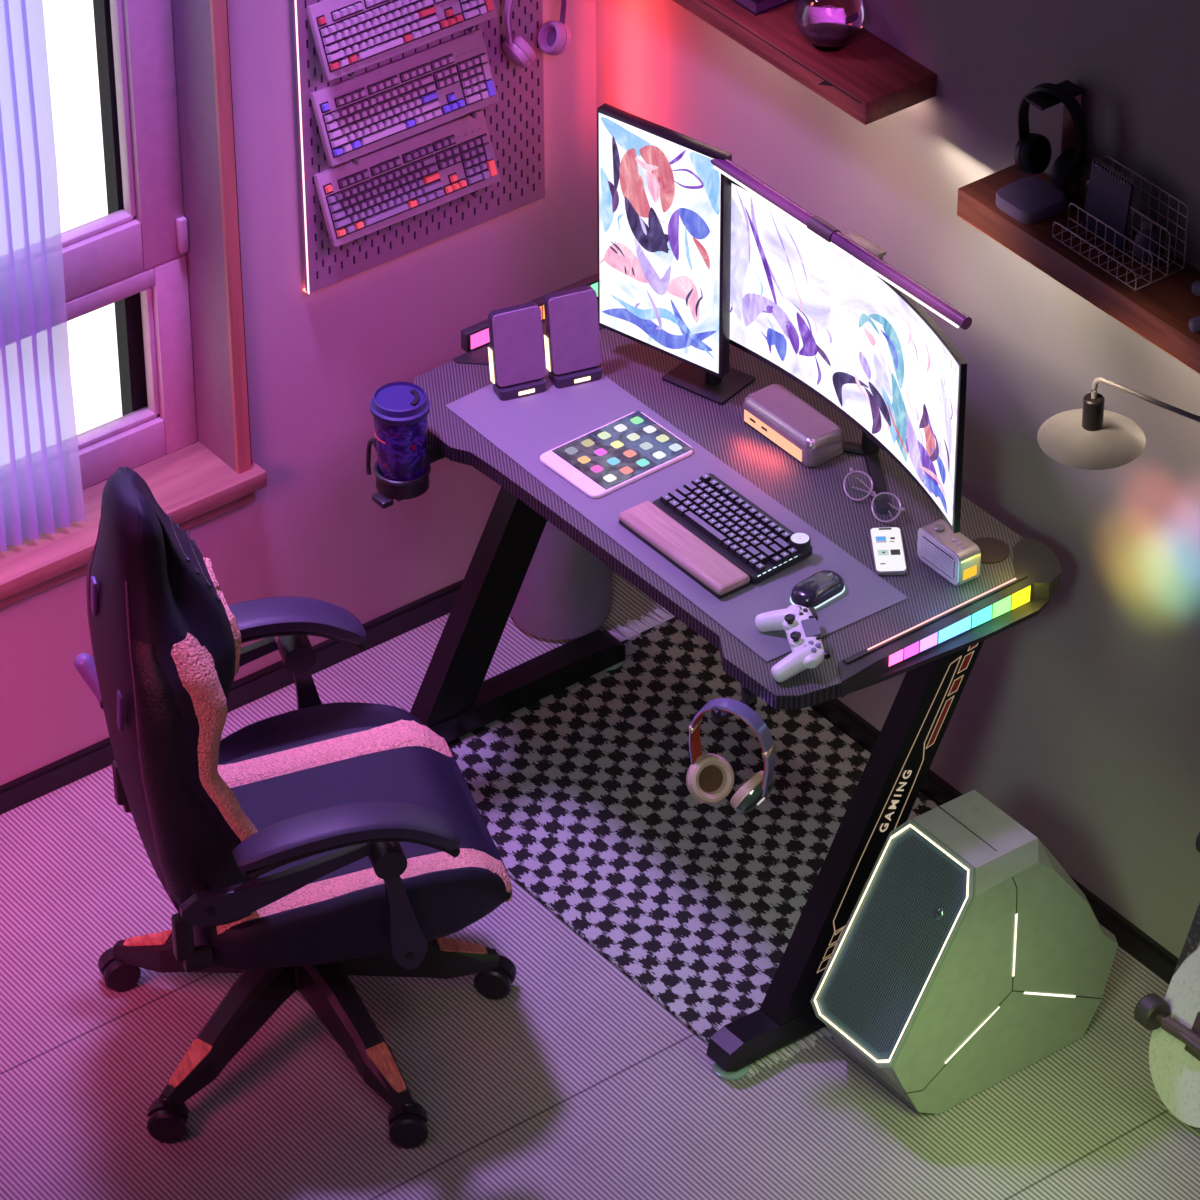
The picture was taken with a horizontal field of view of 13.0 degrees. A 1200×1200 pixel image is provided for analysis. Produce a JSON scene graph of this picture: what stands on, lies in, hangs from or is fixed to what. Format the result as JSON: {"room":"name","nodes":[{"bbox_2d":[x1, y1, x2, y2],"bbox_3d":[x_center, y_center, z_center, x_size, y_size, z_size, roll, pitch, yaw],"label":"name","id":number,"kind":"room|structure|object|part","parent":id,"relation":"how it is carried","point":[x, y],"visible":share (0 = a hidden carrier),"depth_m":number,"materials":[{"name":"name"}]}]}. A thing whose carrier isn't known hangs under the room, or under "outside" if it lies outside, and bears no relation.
{"room":"gaming room","nodes":[
{"label":"gaming room","id":0,"kind":"room"},
{"bbox_2d":[0,0,596,785],"bbox_3d":[-1.378,-0.478,8.128,3.500,2.300,0.190,-25,43,-29],"label":"wall","id":1,"kind":"structure","parent":0,"point":[317,361],"depth_m":8.96,"materials":[{"name":"paint"}]},
{"bbox_2d":[0,0,85,550],"bbox_3d":[-1.215,-0.559,8.107,0.870,1.447,0.036,-25,43,-29],"label":"sheer curtain","id":2,"kind":"object","parent":1,"relation":"hanging from","point":[41,490],"visible":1,"depth_m":8.46,"materials":[{"name":"white fabric"}]},
{"bbox_2d":[93,0,147,415],"bbox_3d":[-0.757,-0.820,8.585,0.120,1.900,0.034,-25,43,-29],"label":"trim","id":3,"kind":"structure","parent":1,"relation":"attached to","point":[128,317],"depth_m":8.65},
{"bbox_2d":[61,0,197,488],"bbox_3d":[-1.226,-0.625,8.204,1.322,1.456,0.067,-25,43,-29],"label":"window","id":4,"kind":"structure","parent":1,"relation":"in","point":[141,247],"depth_m":8.63,"materials":[{"name":"paint"}]},
{"bbox_3d":[-1.151,-0.809,8.149,1.122,1.056,0.055,-25,43,-29],"label":"frame","id":5,"kind":"part","parent":4,"relation":"part of","materials":[{"name":"paint"}]},
{"bbox_3d":[-1.148,-0.230,8.577,1.122,0.376,0.055,-25,43,-29],"label":"frame","id":6,"kind":"part","parent":4,"relation":"part of","materials":[{"name":"paint"}]},
{"bbox_2d":[0,441,266,608],"bbox_3d":[-1.155,0.020,8.614,1.365,0.069,0.164,-25,43,-29],"label":"windowsill","id":7,"kind":"structure","parent":1,"relation":"attached to","point":[192,485],"depth_m":8.81,"materials":[{"name":"brown wood"}]},
{"bbox_2d":[171,0,251,473],"bbox_3d":[-0.640,-0.835,8.483,0.034,1.456,0.132,-25,43,-29],"label":"trim","id":8,"kind":"structure","parent":1,"relation":"attached to","point":[200,27],"depth_m":8.62,"materials":[{"name":"paint"}]},
{"bbox_2d":[0,579,463,814],"bbox_3d":[-1.351,0.492,8.707,3.400,0.050,0.012,-25,43,-29],"label":"baseboard","id":9,"kind":"structure","parent":1,"relation":"attached to","point":[71,768],"depth_m":9.17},
{"bbox_2d":[292,0,544,293],"bbox_3d":[-0.296,-0.935,8.643,0.496,0.828,0.020,-25,43,-29],"label":"pegboard","id":10,"kind":"object","parent":1,"relation":"attached to","point":[515,123],"visible":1,"depth_m":8.81,"materials":[{"name":"paint"}]},
{"bbox_2d":[346,26,474,79],"bbox_3d":[-0.320,-0.904,8.588,0.246,0.013,0.056,-25,43,-29],"label":"holder","id":11,"kind":"object","parent":10,"relation":"attached to","point":[352,75],"visible":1,"depth_m":8.52,"materials":[{"name":"grey metal"}]},
{"bbox_2d":[306,0,497,80],"bbox_3d":[-0.321,-0.958,8.549,0.340,0.120,0.061,-25,43,-29],"label":"keyboard","id":12,"kind":"object","parent":11,"relation":"on","point":[350,36],"visible":1,"depth_m":8.52,"materials":[{"name":"white plastic"}]},
{"bbox_2d":[349,111,476,165],"bbox_3d":[-0.319,-0.774,8.684,0.246,0.013,0.056,-25,43,-29],"label":"holder","id":13,"kind":"object","parent":10,"relation":"attached to","point":[473,115],"visible":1,"depth_m":8.62,"materials":[{"name":"grey metal"}]},
{"bbox_2d":[310,29,498,166],"bbox_3d":[-0.320,-0.827,8.645,0.340,0.120,0.061,-25,43,-29],"label":"keyboard","id":14,"kind":"object","parent":13,"relation":"on","point":[415,93],"visible":1,"depth_m":8.63,"materials":[{"name":"white plastic"}]},
{"bbox_2d":[353,191,477,245],"bbox_3d":[-0.318,-0.648,8.777,0.246,0.013,0.056,-25,43,-29],"label":"holder","id":15,"kind":"object","parent":10,"relation":"attached to","point":[474,194],"visible":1,"depth_m":8.81,"materials":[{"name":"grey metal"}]},
{"bbox_2d":[314,110,500,246],"bbox_3d":[-0.319,-0.702,8.738,0.340,0.120,0.061,-25,43,-29],"label":"keyboard","id":16,"kind":"object","parent":15,"relation":"on","point":[389,185],"visible":1,"depth_m":8.72,"materials":[{"name":"white plastic"}]},
{"bbox_2d":[0,569,1199,1199],"bbox_3d":[-0.346,1.269,7.741,3.500,0.060,3.600,-25,43,-29],"label":"floor","id":17,"kind":"structure","parent":0,"point":[576,1083],"depth_m":8.35,"materials":[{"name":"tile"}]},
{"bbox_2d":[74,467,516,1147],"bbox_3d":[-0.451,0.236,8.149,0.676,1.117,0.691,-11,38,-14],"label":"gaming chair","id":18,"kind":"object","parent":17,"relation":"on","point":[315,845],"visible":1,"depth_m":8.06,"materials":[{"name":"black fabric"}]},
{"bbox_3d":[-0.795,0.121,8.258,0.067,0.076,0.032,17,40,22],"label":"recline knob","id":19,"kind":"part","parent":18,"relation":"part of","materials":[{"name":"plastic"}]},
{"bbox_3d":[-0.735,0.062,8.157,0.073,0.470,0.167,28,45,33],"label":"panel","id":20,"kind":"part","parent":18,"relation":"part of","materials":[{"name":"plastic"}]},
{"bbox_3d":[-0.660,0.123,7.987,0.186,0.743,0.432,-11,38,-14],"label":"backrest","id":21,"kind":"part","parent":18,"relation":"part of","materials":[{"name":"black leather"}]},
{"bbox_3d":[-0.647,0.551,8.448,0.295,0.142,0.060,12,38,16],"label":"arm","id":22,"kind":"part","parent":18,"relation":"part of","materials":[{"name":"black plastic"}]},
{"bbox_3d":[-0.623,0.274,7.869,0.167,0.470,0.073,8,37,11],"label":"panel","id":23,"kind":"part","parent":18,"relation":"part of","materials":[{"name":"leather"}]},
{"bbox_3d":[-0.599,0.451,7.948,0.028,0.040,0.073,-11,38,-14],"label":"arm mount","id":24,"kind":"part","parent":18,"relation":"part of","materials":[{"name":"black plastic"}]},
{"bbox_3d":[-0.596,-0.013,7.985,0.031,0.095,0.112,-11,38,-14],"label":"lumbar panel","id":25,"kind":"part","parent":18,"relation":"part of","materials":[{"name":"pink fabric"}]},
{"bbox_3d":[-0.583,0.239,7.883,0.135,0.430,0.097,23,42,28],"label":"trim","id":26,"kind":"part","parent":18,"relation":"part of","materials":[{"name":"pink fabric"}]},
{"bbox_3d":[-0.590,0.670,8.286,0.060,0.142,0.295,25,43,30],"label":"arm","id":27,"kind":"part","parent":18,"relation":"part of","materials":[{"name":"black plastic"}]},
{"bbox_3d":[-0.562,0.050,7.899,0.031,0.095,0.112,-11,38,-14],"label":"lumbar panel","id":28,"kind":"part","parent":18,"relation":"part of","materials":[{"name":"pink fabric"}]},
{"bbox_3d":[-0.484,0.082,8.376,0.052,0.052,0.051,-11,38,-14],"label":"arm knob","id":29,"kind":"part","parent":18,"relation":"part of","materials":[{"name":"black plastic"}]},
{"bbox_3d":[-0.538,0.068,8.348,0.332,0.078,0.050,-11,38,-14],"label":"arm frame","id":30,"kind":"part","parent":18,"relation":"part of","materials":[{"name":"black plastic"}]},
{"bbox_3d":[-0.432,0.365,8.254,0.504,0.149,0.500,-11,38,-14],"label":"seat","id":31,"kind":"part","parent":18,"relation":"part of","materials":[{"name":"black leather"}]},
{"bbox_3d":[-0.376,0.376,7.930,0.332,0.078,0.050,-11,38,-14],"label":"arm frame","id":32,"kind":"part","parent":18,"relation":"part of","materials":[{"name":"black plastic"}]},
{"bbox_3d":[-0.382,0.674,8.279,0.060,0.142,0.295,-22,42,-26],"label":"arm","id":33,"kind":"part","parent":18,"relation":"part of","materials":[{"name":"black plastic"}]},
{"bbox_3d":[-0.324,0.388,7.960,0.052,0.052,0.051,-11,38,-14],"label":"arm knob","id":34,"kind":"part","parent":18,"relation":"part of","materials":[{"name":"black plastic"}]},
{"bbox_3d":[-0.311,0.555,8.439,0.296,0.142,0.060,-11,38,-14],"label":"arm","id":35,"kind":"part","parent":18,"relation":"part of","materials":[{"name":"black plastic"}]},
{"bbox_2d":[510,520,611,639],"bbox_3d":[-0.072,-0.091,9.285,0.200,0.288,0.200,-25,43,-29],"label":"waste bin","id":36,"kind":"object","parent":17,"relation":"on","point":[565,593],"visible":0.29,"depth_m":9.24,"materials":[{"name":"plastic"}]},
{"bbox_2d":[447,608,938,1077],"bbox_3d":[0.181,0.382,8.879,0.687,0.008,1.093,-25,43,-29],"label":"rug","id":37,"kind":"object","parent":17,"relation":"on","point":[585,802],"visible":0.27,"depth_m":8.89,"materials":[{"name":"multicoloured fabric"}]},
{"bbox_2d":[366,273,1060,1079],"bbox_3d":[0.145,0.105,8.607,0.692,0.777,1.116,-25,43,-29],"label":"desk","id":38,"kind":"object","parent":37,"relation":"on","point":[936,635],"visible":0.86,"depth_m":8.36,"materials":[{"name":"black metal"}]},
{"bbox_2d":[370,382,429,480],"bbox_3d":[-0.322,-0.259,8.506,0.097,0.174,0.097,-25,43,-29],"label":"cup","id":39,"kind":"object","parent":38,"relation":"in","point":[399,410],"visible":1,"depth_m":8.46,"materials":[{"name":"blue plastic"}]},
{"bbox_3d":[-0.322,-0.318,8.462,0.097,0.028,0.097,-25,43,-29],"label":"lid","id":40,"kind":"part","parent":39,"relation":"part of","materials":[{"name":"blue plastic"}]},
{"bbox_3d":[-0.146,-0.124,8.922,0.434,0.651,0.046,-25,43,-29],"label":"leg","id":41,"kind":"part","parent":38,"relation":"part of","materials":[{"name":"black metal"}]},
{"bbox_2d":[597,103,755,404],"bbox_3d":[0.126,-0.575,8.535,0.256,0.475,0.102,25,43,30],"label":"monitor","id":42,"kind":"object","parent":38,"relation":"on","point":[664,209],"visible":1,"depth_m":8.48,"materials":[{"name":"black"}]},
{"bbox_2d":[600,117,719,359],"bbox_3d":[0.095,-0.577,8.485,0.243,0.394,0.002,25,43,30],"label":"screen","id":43,"kind":"object","parent":42,"relation":"attached to","point":[660,185],"depth_m":8.48,"materials":[{"name":"multicoloured glass"}]},
{"bbox_2d":[445,358,907,661],"bbox_3d":[0.102,-0.160,8.373,0.277,0.002,0.880,-25,43,-29],"label":"desk mat","id":44,"kind":"object","parent":38,"relation":"on","point":[525,428],"visible":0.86,"depth_m":8.38,"materials":[{"name":"fabric"}]},
{"bbox_2d":[488,302,545,400],"bbox_3d":[-0.134,-0.407,8.582,0.088,0.148,0.052,-14,38,-17],"label":"speaker","id":45,"kind":"object","parent":44,"relation":"on","point":[516,350],"visible":1,"depth_m":8.57},
{"bbox_2d":[488,347,494,383],"bbox_3d":[-0.178,-0.384,8.589,0.002,0.062,0.025,-14,38,-17],"label":"light","id":46,"kind":"object","parent":45,"relation":"on","point":[489,350],"depth_m":8.59,"materials":[{"name":"white plastic"}]},
{"bbox_2d":[544,285,601,387],"bbox_3d":[-0.043,-0.432,8.608,0.088,0.156,0.053,-14,38,-17],"label":"speaker","id":47,"kind":"object","parent":44,"relation":"on","point":[572,338],"visible":1,"depth_m":8.60},
{"bbox_2d":[544,335,550,371],"bbox_3d":[-0.087,-0.405,8.617,0.002,0.062,0.025,-14,38,-17],"label":"light","id":48,"kind":"object","parent":47,"relation":"on","point":[546,343],"depth_m":8.62,"materials":[{"name":"white plastic"}]},
{"bbox_2d":[540,411,692,497],"bbox_3d":[0.026,-0.235,8.466,0.212,0.008,0.148,-26,43,-30],"label":"tablet","id":49,"kind":"object","parent":44,"relation":"on","point":[625,450],"visible":1,"depth_m":8.46,"materials":[{"name":"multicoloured glass"}]},
{"bbox_2d":[619,501,749,598],"bbox_3d":[0.131,-0.080,8.245,0.063,0.022,0.262,-25,43,-29],"label":"wrist rest","id":50,"kind":"object","parent":44,"relation":"on","point":[645,520],"visible":1,"depth_m":8.23,"materials":[{"name":"wood"}]},
{"bbox_2d":[652,473,811,583],"bbox_3d":[0.208,-0.119,8.284,0.122,0.038,0.263,-25,43,-29],"label":"keyboard","id":51,"kind":"object","parent":44,"relation":"on","point":[758,544],"visible":1,"depth_m":8.27,"materials":[{"name":"black plastic"}]},
{"bbox_3d":[0.313,-0.090,8.226,0.033,0.018,0.033,-25,43,-29],"label":"knob","id":52,"kind":"part","parent":51,"relation":"part of","materials":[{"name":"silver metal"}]},
{"bbox_3d":[0.313,-0.097,8.220,0.029,0.001,0.029,-25,43,-29],"label":"knob","id":53,"kind":"part","parent":51,"relation":"part of","materials":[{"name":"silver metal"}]},
{"bbox_2d":[790,570,844,608],"bbox_3d":[0.338,-0.019,8.156,0.096,0.026,0.051,-29,45,-33],"label":"computer mouse","id":54,"kind":"object","parent":44,"relation":"on","point":[821,587],"visible":1,"depth_m":8.14,"materials":[{"name":"black plastic"}]},
{"bbox_2d":[686,698,775,814],"bbox_3d":[0.203,0.238,8.094,0.142,0.196,0.077,19,40,24],"label":"headphones","id":55,"kind":"object","parent":38,"relation":"hanging from","point":[709,777],"visible":1,"depth_m":8.10,"materials":[{"name":"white plastic"}]},
{"bbox_2d":[686,754,722,801],"bbox_3d":[0.168,0.276,8.149,0.075,0.070,0.048,-25,43,-29],"label":"ear cup","id":56,"kind":"object","parent":55,"relation":"on","point":[704,775],"depth_m":8.13,"materials":[{"name":"brown"}]},
{"bbox_2d":[735,780,774,814],"bbox_3d":[0.239,0.302,8.114,0.075,0.070,0.048,-25,43,-29],"label":"ear cup","id":57,"kind":"object","parent":55,"relation":"on","point":[752,792],"depth_m":8.08,"materials":[{"name":"green"}]},
{"bbox_2d":[755,604,830,681],"bbox_3d":[0.295,0.059,8.033,0.093,0.054,0.159,-6,37,-8],"label":"game controller","id":58,"kind":"object","parent":38,"relation":"on","point":[800,625],"visible":1,"depth_m":8.01,"materials":[{"name":"white plastic"}]},
{"bbox_2d":[743,383,843,467],"bbox_3d":[0.312,-0.284,8.498,0.080,0.051,0.180,-25,43,-29],"label":"dock","id":59,"kind":"object","parent":38,"relation":"on","point":[807,435],"visible":1,"depth_m":8.47,"materials":[{"name":"silver metal"}]},
{"bbox_3d":[0.279,-0.266,8.486,0.001,0.022,0.148,-25,43,-29],"label":"light panel","id":60,"kind":"part","parent":59,"relation":"part of","materials":[{"name":"plastic"}]},
{"bbox_2d":[730,181,966,532],"bbox_3d":[0.419,-0.370,8.304,0.119,0.417,0.659,-21,41,-26],"label":"monitor","id":61,"kind":"object","parent":38,"relation":"on","point":[800,306],"visible":1,"depth_m":8.28,"materials":[{"name":"black"}]},
{"bbox_2d":[711,159,971,329],"bbox_3d":[0.384,-0.540,8.155,0.064,0.092,0.614,-25,43,-29],"label":"light bar","id":62,"kind":"object","parent":61,"relation":"attached to","point":[854,245],"visible":1,"depth_m":8.12,"materials":[{"name":"metal"}]},
{"bbox_3d":[0.440,0.331,8.301,0.434,0.651,0.050,-25,43,-29],"label":"leg","id":63,"kind":"part","parent":38,"relation":"part of","materials":[{"name":"black metal"}]},
{"bbox_2d":[843,467,905,522],"bbox_3d":[0.432,-0.165,8.351,0.037,0.035,0.144,-23,42,-28],"label":"eyeglasses","id":64,"kind":"object","parent":38,"relation":"on","point":[851,471],"visible":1,"depth_m":8.35,"materials":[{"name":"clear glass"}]},
{"bbox_2d":[869,527,906,575],"bbox_3d":[0.453,-0.077,8.252,0.051,0.009,0.120,-2,36,-2],"label":"smartphone","id":65,"kind":"object","parent":38,"relation":"on","point":[888,553],"visible":1,"depth_m":8.24,"materials":[{"name":"white glass"}]},
{"bbox_2d":[917,519,980,585],"bbox_3d":[0.544,-0.075,8.200,0.044,0.067,0.107,-24,42,-28],"label":"speaker","id":66,"kind":"object","parent":38,"relation":"on","point":[954,556],"visible":1,"depth_m":8.18},
{"bbox_2d":[920,536,954,578],"bbox_3d":[0.526,-0.066,8.192,0.002,0.040,0.082,-24,42,-28],"label":"grille","id":67,"kind":"object","parent":66,"relation":"attached to","point":[933,554],"depth_m":8.19,"materials":[{"name":"grey metal"}]},
{"bbox_3d":[0.528,-0.067,8.193,0.002,0.056,0.100,-24,42,-28],"label":"panel","id":68,"kind":"part","parent":66,"relation":"part of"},
{"bbox_2d":[810,790,1117,1113],"bbox_3d":[0.581,0.533,8.289,0.491,0.461,0.199,-25,43,-29],"label":"computer tower","id":69,"kind":"object","parent":17,"relation":"on","point":[967,956],"visible":1,"depth_m":8.20,"materials":[{"name":"metal"}]},
{"bbox_3d":[0.459,0.534,8.175,0.185,0.315,0.198,-25,43,-29],"label":"frame","id":70,"kind":"part","parent":69,"relation":"part of","materials":[{"name":"white plastic"}]},
{"bbox_2d":[814,824,999,1063],"bbox_3d":[0.479,0.544,8.197,0.227,0.348,0.194,-25,43,-29],"label":"light","id":71,"kind":"object","parent":69,"relation":"attached to","point":[912,975],"depth_m":8.17,"materials":[{"name":"plastic"}]},
{"bbox_2d":[1012,913,1017,976],"bbox_3d":[0.648,0.539,8.201,0.005,0.128,0.001,-25,43,-29],"label":"light","id":72,"kind":"object","parent":69,"relation":"attached to","point":[1017,913],"depth_m":8.20,"materials":[{"name":"white plastic"}]},
{"bbox_2d":[1024,992,1075,997],"bbox_3d":[0.713,0.626,8.326,0.114,0.071,0.001,-25,43,-29],"label":"light","id":73,"kind":"object","parent":69,"relation":"attached to","point":[1032,993],"depth_m":8.33,"materials":[{"name":"white plastic"}]},
{"bbox_2d":[1134,832,1199,1127],"bbox_3d":[0.989,0.553,8.152,0.223,0.567,0.216,-25,43,-29],"label":"skateboard","id":74,"kind":"object","parent":17,"relation":"on","point":[1174,1020],"visible":1,"depth_m":8.24},
{"bbox_2d":[596,0,1199,957],"bbox_3d":[1.062,-0.250,7.800,0.100,2.300,3.400,-25,43,-29],"label":"wall","id":75,"kind":"structure","parent":0,"point":[1078,720],"depth_m":8.32,"materials":[{"name":"paint"}]},
{"bbox_2d":[673,0,936,124],"bbox_3d":[0.206,-0.977,8.408,0.145,0.040,0.859,-25,43,-29],"label":"wall shelf","id":76,"kind":"object","parent":75,"relation":"attached to","point":[869,79],"visible":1,"depth_m":8.20,"materials":[{"name":"brown wood"}]},
{"bbox_2d":[731,0,794,15],"bbox_3d":[0.232,-0.985,8.364,0.083,0.025,0.154,-25,43,-29],"label":"hardcover book","id":77,"kind":"object","parent":76,"relation":"on","point":[756,7],"visible":1,"depth_m":8.31,"materials":[{"name":"purple paper"}]},
{"bbox_2d":[795,0,864,51],"bbox_3d":[0.357,-0.938,8.184,0.110,0.162,0.115,-25,43,-29],"label":"glass ornament","id":78,"kind":"object","parent":76,"relation":"on","point":[829,25],"visible":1,"depth_m":8.16,"materials":[{"name":"glass"}]},
{"bbox_2d":[810,698,1178,984],"bbox_3d":[1.023,0.674,8.441,0.012,0.053,3.400,-25,43,-29],"label":"baseboard","id":79,"kind":"structure","parent":75,"relation":"attached to","point":[1129,937],"depth_m":8.65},
{"bbox_2d":[957,164,1199,373],"bbox_3d":[1.024,-0.299,7.581,0.136,0.049,1.411,-25,43,-29],"label":"wall shelf","id":80,"kind":"object","parent":75,"relation":"attached to","point":[1160,312],"visible":0.63,"depth_m":7.82,"materials":[{"name":"brown wood"}]},
{"bbox_2d":[995,176,1065,223],"bbox_3d":[0.651,-0.604,7.937,0.088,0.022,0.088,-25,43,-29],"label":"box","id":81,"kind":"object","parent":80,"relation":"on","point":[1028,200],"visible":1,"depth_m":7.92,"materials":[{"name":"plastic"}]},
{"bbox_2d":[1025,80,1083,201],"bbox_3d":[0.681,-0.680,7.899,0.087,0.190,0.040,-25,43,-29],"label":"stand","id":82,"kind":"object","parent":80,"relation":"on","point":[1041,100],"visible":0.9,"depth_m":7.89,"materials":[{"name":"black metal"}]},
{"bbox_2d":[1014,83,1087,188],"bbox_3d":[0.678,-0.700,7.882,0.118,0.160,0.062,27,44,32],"label":"headset","id":83,"kind":"object","parent":82,"relation":"hanging from","point":[1033,151],"visible":1,"depth_m":7.88,"materials":[{"name":"black plastic"}]},
{"bbox_2d":[1014,133,1040,173],"bbox_3d":[0.649,-0.676,7.933,0.062,0.061,0.031,-25,43,-29],"label":"ear cup","id":84,"kind":"object","parent":83,"relation":"on","point":[1027,153],"depth_m":7.91,"materials":[{"name":"black plastic"}]},
{"bbox_2d":[1056,154,1086,188],"bbox_3d":[0.710,-0.644,7.890,0.028,0.061,0.062,27,44,32],"label":"ear cup","id":85,"kind":"object","parent":83,"relation":"on","point":[1070,168],"depth_m":7.87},
{"bbox_3d":[0.679,-0.754,7.843,0.084,0.005,0.038,-25,43,-29],"label":"arm","id":86,"kind":"part","parent":82,"relation":"part of"},
{"bbox_3d":[0.711,-0.694,7.918,0.005,0.181,0.038,-25,43,-29],"label":"post","id":87,"kind":"part","parent":82,"relation":"part of","materials":[{"name":"black metal"}]},
{"bbox_2d":[1052,156,1188,290],"bbox_3d":[0.773,-0.562,7.804,0.099,0.110,0.188,-25,43,-29],"label":"wire rack","id":88,"kind":"object","parent":80,"relation":"on","point":[1131,171],"visible":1,"depth_m":7.80,"materials":[{"name":"white metal"}]},
{"bbox_3d":[0.735,-0.513,7.804,0.003,0.030,0.187,-25,43,-29],"label":"panel","id":89,"kind":"part","parent":88,"relation":"part of","materials":[{"name":"metal"}]},
{"bbox_2d":[1082,158,1134,250],"bbox_3d":[0.759,-0.591,7.832,0.022,0.117,0.088,-25,43,-29],"label":"spiral notebook","id":90,"kind":"object","parent":88,"relation":"in","point":[1109,199],"visible":1,"depth_m":7.83,"materials":[{"name":"paper"}]},
{"bbox_3d":[0.758,-0.532,7.812,0.003,0.052,0.187,-25,43,-29],"label":"panel","id":91,"kind":"part","parent":88,"relation":"part of","materials":[{"name":"metal"}]},
{"bbox_3d":[0.785,-0.555,7.821,0.003,0.078,0.187,-25,43,-29],"label":"panel","id":92,"kind":"part","parent":88,"relation":"part of","materials":[{"name":"metal"}]},
{"bbox_2d":[1134,221,1157,258],"bbox_3d":[0.812,-0.536,7.810,0.034,0.057,0.034,-25,43,-29],"label":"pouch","id":93,"kind":"object","parent":88,"relation":"in","point":[1143,241],"visible":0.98,"depth_m":7.80,"materials":[{"name":"grey fabric"}]},
{"bbox_3d":[0.811,-0.580,7.827,0.003,0.110,0.187,-25,43,-29],"label":"panel","id":94,"kind":"part","parent":88,"relation":"part of","materials":[{"name":"metal"}]},
{"bbox_2d":[1189,281,1199,332],"bbox_3d":[0.900,-0.433,7.683,0.072,0.037,0.121,4,37,6],"label":"game controller","id":95,"kind":"object","parent":80,"relation":"on","point":[1194,323],"visible":1,"depth_m":7.65,"materials":[{"name":"plastic"}]},
{"bbox_2d":[1037,377,1199,469],"bbox_3d":[1.134,-0.127,7.386,1.165,0.146,0.158,22,42,27],"label":"lamp","id":96,"kind":"object","parent":75,"relation":"attached to","point":[1090,437],"visible":1,"depth_m":7.62,"materials":[{"name":"metal"}]},
{"bbox_3d":[0.716,-0.244,7.649,0.158,0.025,0.158,-25,43,-29],"label":"lamp shade","id":97,"kind":"part","parent":96,"relation":"part of","materials":[{"name":"metal"}]},
{"bbox_2d":[1082,393,1104,430],"bbox_3d":[0.716,-0.273,7.628,0.031,0.052,0.031,-25,43,-29],"label":"socket","id":98,"kind":"object","parent":96,"relation":"attached to","point":[1093,417],"depth_m":7.62,"materials":[{"name":"black metal"}]},
{"bbox_3d":[1.135,-0.126,7.348,1.055,0.041,0.011,24,43,29],"label":"arm","id":99,"kind":"part","parent":96,"relation":"part of","materials":[{"name":"metal"}]},
{"label":"outside","id":100,"kind":"structure","parent":0,"visible":0},
{"bbox_2d":[42,0,121,434],"bbox_3d":[-1.256,-0.821,9.012,4.400,3.400,0.001,-25,43,-29],"label":"sky backdrop","id":101,"kind":"structure","parent":100,"point":[69,24],"depth_m":9.36,"materials":[{"name":"white"}]},
{"bbox_3d":[-0.113,-1.050,8.681,0.007,0.018,0.048,-25,43,-29],"label":"hook","id":102,"kind":"object","parent":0,"visible":0},
{"bbox_2d":[502,0,570,67],"bbox_3d":[-0.106,-0.975,8.725,0.123,0.180,0.058,-23,42,-27],"label":"headphones","id":103,"kind":"object","parent":102,"relation":"hanging from","point":[554,37],"visible":1,"depth_m":8.75,"materials":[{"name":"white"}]},
{"bbox_2d":[502,40,530,67],"bbox_3d":[-0.140,-0.910,8.743,0.037,0.055,0.058,-25,43,-29],"label":"ear cup","id":104,"kind":"object","parent":103,"relation":"on","point":[518,51],"depth_m":8.72,"materials":[{"name":"purple"}]},
{"bbox_2d":[547,21,570,55],"bbox_3d":[-0.072,-0.939,8.781,0.037,0.055,0.058,-25,43,-29],"label":"ear cup","id":105,"kind":"object","parent":103,"relation":"on","point":[558,33],"depth_m":8.76,"materials":[{"name":"purple"}]}
]}

